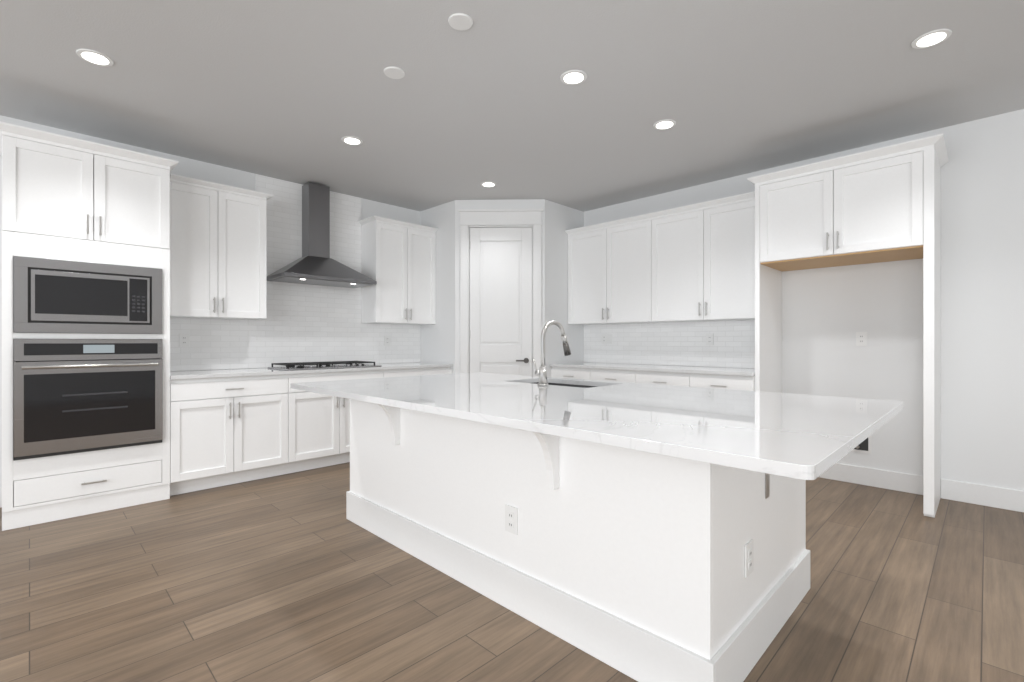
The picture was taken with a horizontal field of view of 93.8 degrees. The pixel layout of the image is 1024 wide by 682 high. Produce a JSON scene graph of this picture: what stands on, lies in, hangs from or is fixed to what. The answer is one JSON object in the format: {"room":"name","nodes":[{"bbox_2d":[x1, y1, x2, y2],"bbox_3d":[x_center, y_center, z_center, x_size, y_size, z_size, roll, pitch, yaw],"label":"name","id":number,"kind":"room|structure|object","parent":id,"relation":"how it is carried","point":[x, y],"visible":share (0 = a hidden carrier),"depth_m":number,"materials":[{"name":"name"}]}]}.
{"room":"kitchen","nodes":[
{"label":"kitchen","id":0,"kind":"room"},
{"bbox_2d":[0,115,419,486],"bbox_3d":[-3.396,-0.214,3.647,0.100,2.760,9.393,0,0,45],"label":"wall","id":1,"kind":"structure","parent":0,"point":[195,169],"depth_m":4.19,"materials":[{"name":"paint"}]},
{"bbox_2d":[0,487,1,507],"bbox_3d":[-5.086,1.093,1.862,0.014,0.145,4.278,0,0,45],"label":"baseboard","id":2,"kind":"structure","parent":1,"relation":"attached to","point":[0,497],"depth_m":3.36,"materials":[{"name":"white wood"}]},
{"bbox_2d":[170,174,269,319],"bbox_3d":[-2.593,-0.759,4.152,0.323,1.106,0.770,0,0,45],"label":"upper cabinet","id":3,"kind":"object","parent":1,"relation":"attached to","point":[218,250],"depth_m":4.04,"materials":[{"name":"white wood"}]},
{"bbox_2d":[170,174,419,370],"bbox_3d":[-2.050,-0.670,4.925,0.008,1.841,2.633,0,0,45],"label":"backsplash","id":4,"kind":"structure","parent":1,"relation":"attached to","point":[308,323],"depth_m":4.80,"materials":[{"name":"tile"}]},
{"bbox_2d":[179,333,188,346],"bbox_3d":[-2.826,-0.014,4.129,0.008,0.114,0.074,0,0,45],"label":"electrical outlet","id":5,"kind":"object","parent":4,"relation":"attached to","point":[183,339],"visible":1,"depth_m":4.12,"materials":[{"name":"white plastic"}]},
{"bbox_2d":[384,336,389,344],"bbox_3d":[-1.439,-0.014,5.528,0.008,0.114,0.074,0,0,45],"label":"electrical outlet","id":6,"kind":"object","parent":4,"relation":"attached to","point":[386,340],"visible":1,"depth_m":5.52,"materials":[{"name":"white plastic"}]},
{"bbox_2d":[267,182,376,287],"bbox_3d":[-1.877,-1.077,4.744,0.489,0.995,0.910,0,0,45],"label":"range hood","id":7,"kind":"object","parent":1,"relation":"attached to","point":[315,264],"visible":0.98,"depth_m":4.76,"materials":[{"name":"silver metal"}]},
{"bbox_2d":[358,218,436,324],"bbox_3d":[-1.284,-0.759,5.471,0.323,1.106,0.778,0,0,45],"label":"upper cabinet","id":8,"kind":"object","parent":1,"relation":"attached to","point":[400,256],"depth_m":5.29,"materials":[{"name":"white wood"}]},
{"bbox_2d":[420,199,583,376],"bbox_3d":[-0.120,-0.213,5.869,1.416,2.759,1.422,0,0,45],"label":"wall","id":9,"kind":"structure","parent":0,"point":[440,341],"depth_m":5.49,"materials":[{"name":"paint"}]},
{"bbox_2d":[469,227,531,375],"bbox_3d":[-0.128,-0.063,5.368,0.704,2.442,0.095,0,0,2],"label":"pantry door","id":10,"kind":"structure","parent":9,"relation":"in","point":[500,333],"depth_m":5.38,"materials":[{"name":"white wood"}]},
{"bbox_2d":[458,209,542,375],"bbox_3d":[-0.125,-0.157,5.399,0.950,2.645,0.137,0,0,2],"label":"door frame","id":11,"kind":"structure","parent":9,"relation":"attached to","point":[472,218],"depth_m":5.36,"materials":[{"name":"white wood"}]},
{"bbox_2d":[0,462,1023,681],"bbox_3d":[-0.202,1.216,0.477,9.100,0.100,9.393,0,0,45],"label":"floor","id":12,"kind":"structure","parent":0,"point":[295,577],"depth_m":2.15,"materials":[{"name":"brown wood"}]},
{"bbox_2d":[0,121,178,530],"bbox_3d":[-3.042,-0.086,3.452,0.673,2.505,0.944,0,0,45],"label":"tall cabinet","id":13,"kind":"object","parent":12,"relation":"on","point":[67,198],"visible":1,"depth_m":3.20,"materials":[{"name":"white wood"}]},
{"bbox_2d":[13,256,161,333],"bbox_3d":[-3.036,-0.295,3.446,0.633,0.474,0.754,0,0,45],"label":"microwave","id":14,"kind":"object","parent":13,"relation":"in","point":[56,296],"visible":0.98,"depth_m":3.19,"materials":[{"name":"silver metal"}]},
{"bbox_2d":[13,339,162,460],"bbox_3d":[-3.017,0.359,3.427,0.687,0.753,0.754,0,0,45],"label":"built-in oven","id":15,"kind":"object","parent":13,"relation":"in","point":[70,396],"visible":1,"depth_m":3.19,"materials":[{"name":"silver metal"}]},
{"bbox_2d":[170,374,297,495],"bbox_3d":[-2.438,0.725,4.092,0.628,0.884,0.904,0,0,45],"label":"base cabinet","id":16,"kind":"object","parent":12,"relation":"on","point":[224,431],"depth_m":3.84,"materials":[{"name":"white wood"}]},
{"bbox_2d":[170,362,452,379],"bbox_3d":[-1.823,0.267,4.699,0.646,0.030,2.633,0,0,45],"label":"countertop","id":17,"kind":"structure","parent":16,"relation":"on","point":[195,374],"depth_m":4.19,"materials":[{"name":"stone"}]},
{"bbox_2d":[268,361,381,369],"bbox_3d":[-1.815,0.228,4.682,0.515,0.047,0.910,0,0,45],"label":"cooktop","id":18,"kind":"object","parent":17,"relation":"in","point":[320,365],"visible":1,"depth_m":4.54,"materials":[{"name":"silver metal"}]},
{"bbox_2d":[298,370,389,471],"bbox_3d":[-1.835,0.725,4.700,0.628,0.884,1.045,0,0,45],"label":"base cabinet","id":19,"kind":"object","parent":12,"relation":"on","point":[323,420],"depth_m":4.40,"materials":[{"name":"white wood"}]},
{"bbox_2d":[390,367,451,376],"bbox_3d":[-1.227,0.725,5.312,0.628,0.884,0.923,0,0,45],"label":"base cabinet","id":20,"kind":"object","parent":12,"relation":"on","point":[437,370],"depth_m":5.12,"materials":[{"name":"white wood"}]},
{"bbox_2d":[551,367,594,379],"bbox_3d":[0.875,0.725,5.439,0.599,0.884,0.628,0,0,45],"label":"base cabinet","id":21,"kind":"object","parent":12,"relation":"on","point":[558,372],"depth_m":5.20,"materials":[{"name":"white wood"}]},
{"bbox_2d":[346,399,809,681],"bbox_3d":[0.096,0.725,2.643,2.402,0.883,1.318,0,0,45],"label":"kitchen island","id":22,"kind":"object","parent":12,"relation":"on","point":[629,562],"visible":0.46,"depth_m":1.85,"materials":[{"name":"white wood"}]},
{"bbox_2d":[505,504,517,534],"bbox_3d":[-0.004,0.776,2.089,0.074,0.114,0.008,0,0,45],"label":"outlet","id":23,"kind":"object","parent":22,"relation":"attached to","point":[511,519],"visible":1,"depth_m":2.08,"materials":[{"name":"white plastic"}]},
{"bbox_2d":[290,372,903,479],"bbox_3d":[0.155,0.267,2.468,2.760,0.030,1.502,0,0,45],"label":"island countertop","id":24,"kind":"structure","parent":22,"relation":"on","point":[803,436],"depth_m":1.71,"materials":[{"name":"stone"}]},
{"bbox_2d":[532,320,570,385],"bbox_3d":[0.237,0.062,2.842,0.111,0.377,0.280,0,0,45],"label":"faucet","id":25,"kind":"object","parent":24,"relation":"on","point":[542,372],"visible":1,"depth_m":2.74,"materials":[{"name":"silver metal"}]},
{"bbox_2d":[533,382,597,387],"bbox_3d":[0.308,0.399,2.977,0.724,0.230,0.444,0,0,45],"label":"sink","id":26,"kind":"object","parent":24,"relation":"in","point":[571,385],"visible":0.02,"depth_m":3.18,"materials":[{"name":"silver metal"}]},
{"bbox_2d":[745,539,753,577],"bbox_3d":[0.851,0.776,1.714,0.008,0.114,0.074,0,0,45],"label":"outlet","id":27,"kind":"object","parent":22,"relation":"attached to","point":[749,557],"visible":0.98,"depth_m":1.71,"materials":[{"name":"white plastic"}]},
{"bbox_2d":[595,369,642,382],"bbox_3d":[1.236,0.725,5.081,0.658,0.884,0.628,0,0,45],"label":"base cabinet","id":28,"kind":"object","parent":12,"relation":"on","point":[629,376],"depth_m":4.80,"materials":[{"name":"white wood"}]},
{"bbox_2d":[643,371,694,386],"bbox_3d":[1.618,0.725,4.702,0.658,0.884,0.628,0,0,45],"label":"base cabinet","id":29,"kind":"object","parent":12,"relation":"on","point":[661,378],"depth_m":4.43,"materials":[{"name":"white wood"}]},
{"bbox_2d":[695,374,754,390],"bbox_3d":[1.979,0.725,4.344,0.599,0.884,0.628,0,0,45],"label":"base cabinet","id":30,"kind":"object","parent":12,"relation":"on","point":[734,382],"depth_m":4.07,"materials":[{"name":"white wood"}]},
{"bbox_2d":[550,362,754,375],"bbox_3d":[1.421,0.267,4.885,2.154,0.030,0.646,0,0,45],"label":"countertop","id":31,"kind":"structure","parent":30,"relation":"on","point":[697,370],"depth_m":4.65,"materials":[{"name":"stone"}]},
{"bbox_2d":[747,133,948,517],"bbox_3d":[2.580,-0.089,3.736,1.197,2.510,0.643,0,0,45],"label":"surround","id":32,"kind":"object","parent":12,"relation":"on","point":[881,204],"visible":1,"depth_m":3.48,"materials":[{"name":"white wood"}]},
{"bbox_2d":[0,0,1023,211],"bbox_3d":[-0.202,-1.639,0.477,9.100,0.109,9.393,0,0,45],"label":"ceiling","id":33,"kind":"structure","parent":0,"point":[295,91],"depth_m":2.97,"materials":[{"name":"paint"}]},
{"bbox_2d":[76,49,113,65],"bbox_3d":[-2.336,-1.590,2.684,0.164,0.007,0.164,0,0,45],"label":"recessed light","id":34,"kind":"object","parent":33,"relation":"in","point":[94,57],"visible":1,"depth_m":2.67,"materials":[{"name":"white plastic"}]},
{"bbox_2d":[341,136,362,144],"bbox_3d":[-1.265,-1.590,3.792,0.164,0.007,0.164,0,0,45],"label":"recessed light","id":35,"kind":"object","parent":33,"relation":"in","point":[351,140],"visible":1,"depth_m":3.77,"materials":[{"name":"white plastic"}]},
{"bbox_2d":[481,181,496,186],"bbox_3d":[-0.237,-1.590,4.842,0.164,0.007,0.164,0,0,45],"label":"recessed light","id":36,"kind":"object","parent":33,"relation":"in","point":[488,184],"visible":1,"depth_m":4.83,"materials":[{"name":"white plastic"}]},
{"bbox_2d":[560,70,586,84],"bbox_3d":[0.372,-1.590,2.886,0.164,0.007,0.164,0,0,45],"label":"recessed light","id":37,"kind":"object","parent":33,"relation":"in","point":[572,77],"visible":1,"depth_m":2.88,"materials":[{"name":"white plastic"}]},
{"bbox_2d":[653,119,675,129],"bbox_3d":[1.119,-1.590,3.511,0.164,0.007,0.164,0,0,45],"label":"recessed light","id":38,"kind":"object","parent":33,"relation":"in","point":[664,124],"visible":1,"depth_m":3.50,"materials":[{"name":"white plastic"}]},
{"bbox_2d":[911,28,951,48],"bbox_3d":[2.204,-1.590,2.518,0.164,0.007,0.164,0,0,45],"label":"recessed light","id":39,"kind":"object","parent":33,"relation":"in","point":[931,38],"visible":1,"depth_m":2.51,"materials":[{"name":"white plastic"}]},
{"bbox_2d":[584,109,1023,490],"bbox_3d":[3.107,-0.214,3.740,9.000,2.760,0.100,0,0,45],"label":"wall","id":40,"kind":"structure","parent":0,"point":[828,313],"depth_m":3.55,"materials":[{"name":"paint"}]},
{"bbox_2d":[565,215,656,324],"bbox_3d":[1.173,-0.736,5.358,1.137,1.059,0.323,0,0,45],"label":"upper cabinet","id":41,"kind":"object","parent":40,"relation":"attached to","point":[612,268],"depth_m":5.21,"materials":[{"name":"white wood"}]},
{"bbox_2d":[584,320,754,367],"bbox_3d":[1.646,0.022,5.112,2.154,0.455,0.008,0,0,45],"label":"backsplash","id":42,"kind":"structure","parent":40,"relation":"attached to","point":[679,343],"depth_m":5.03,"materials":[{"name":"tile"}]},
{"bbox_2d":[602,334,611,343],"bbox_3d":[1.114,-0.034,5.628,0.144,0.114,0.008,0,0,45],"label":"electrical outlet","id":43,"kind":"object","parent":42,"relation":"attached to","point":[606,338],"visible":1,"depth_m":5.62,"materials":[{"name":"white plastic"}]},
{"bbox_2d":[706,334,713,344],"bbox_3d":[1.972,-0.024,4.776,0.074,0.114,0.008,0,0,45],"label":"electrical outlet","id":44,"kind":"object","parent":42,"relation":"attached to","point":[709,339],"visible":1,"depth_m":4.77,"materials":[{"name":"white plastic"}]},
{"bbox_2d":[657,195,754,322],"bbox_3d":[1.895,-0.736,4.642,1.137,1.059,0.323,0,0,45],"label":"upper cabinet","id":45,"kind":"object","parent":40,"relation":"attached to","point":[695,262],"depth_m":4.48,"materials":[{"name":"white wood"}]},
{"bbox_2d":[856,332,866,345],"bbox_3d":[2.855,-0.024,3.912,0.074,0.114,0.008,0,0,45],"label":"outlet","id":46,"kind":"object","parent":40,"relation":"attached to","point":[861,338],"visible":1,"depth_m":3.91,"materials":[{"name":"white plastic"}]},
{"bbox_2d":[852,435,870,453],"bbox_3d":[2.830,0.831,3.922,0.180,0.150,0.030,0,0,45],"label":"outlet box","id":47,"kind":"object","parent":40,"relation":"attached to","point":[864,446],"visible":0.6,"depth_m":3.89,"materials":[{"name":"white plastic"}]},
{"bbox_2d":[819,463,1023,511],"bbox_3d":[4.346,1.093,2.430,5.376,0.145,0.014,0,0,45],"label":"baseboard","id":48,"kind":"structure","parent":40,"relation":"attached to","point":[995,497],"depth_m":3.64,"materials":[{"name":"white wood"}]}
]}

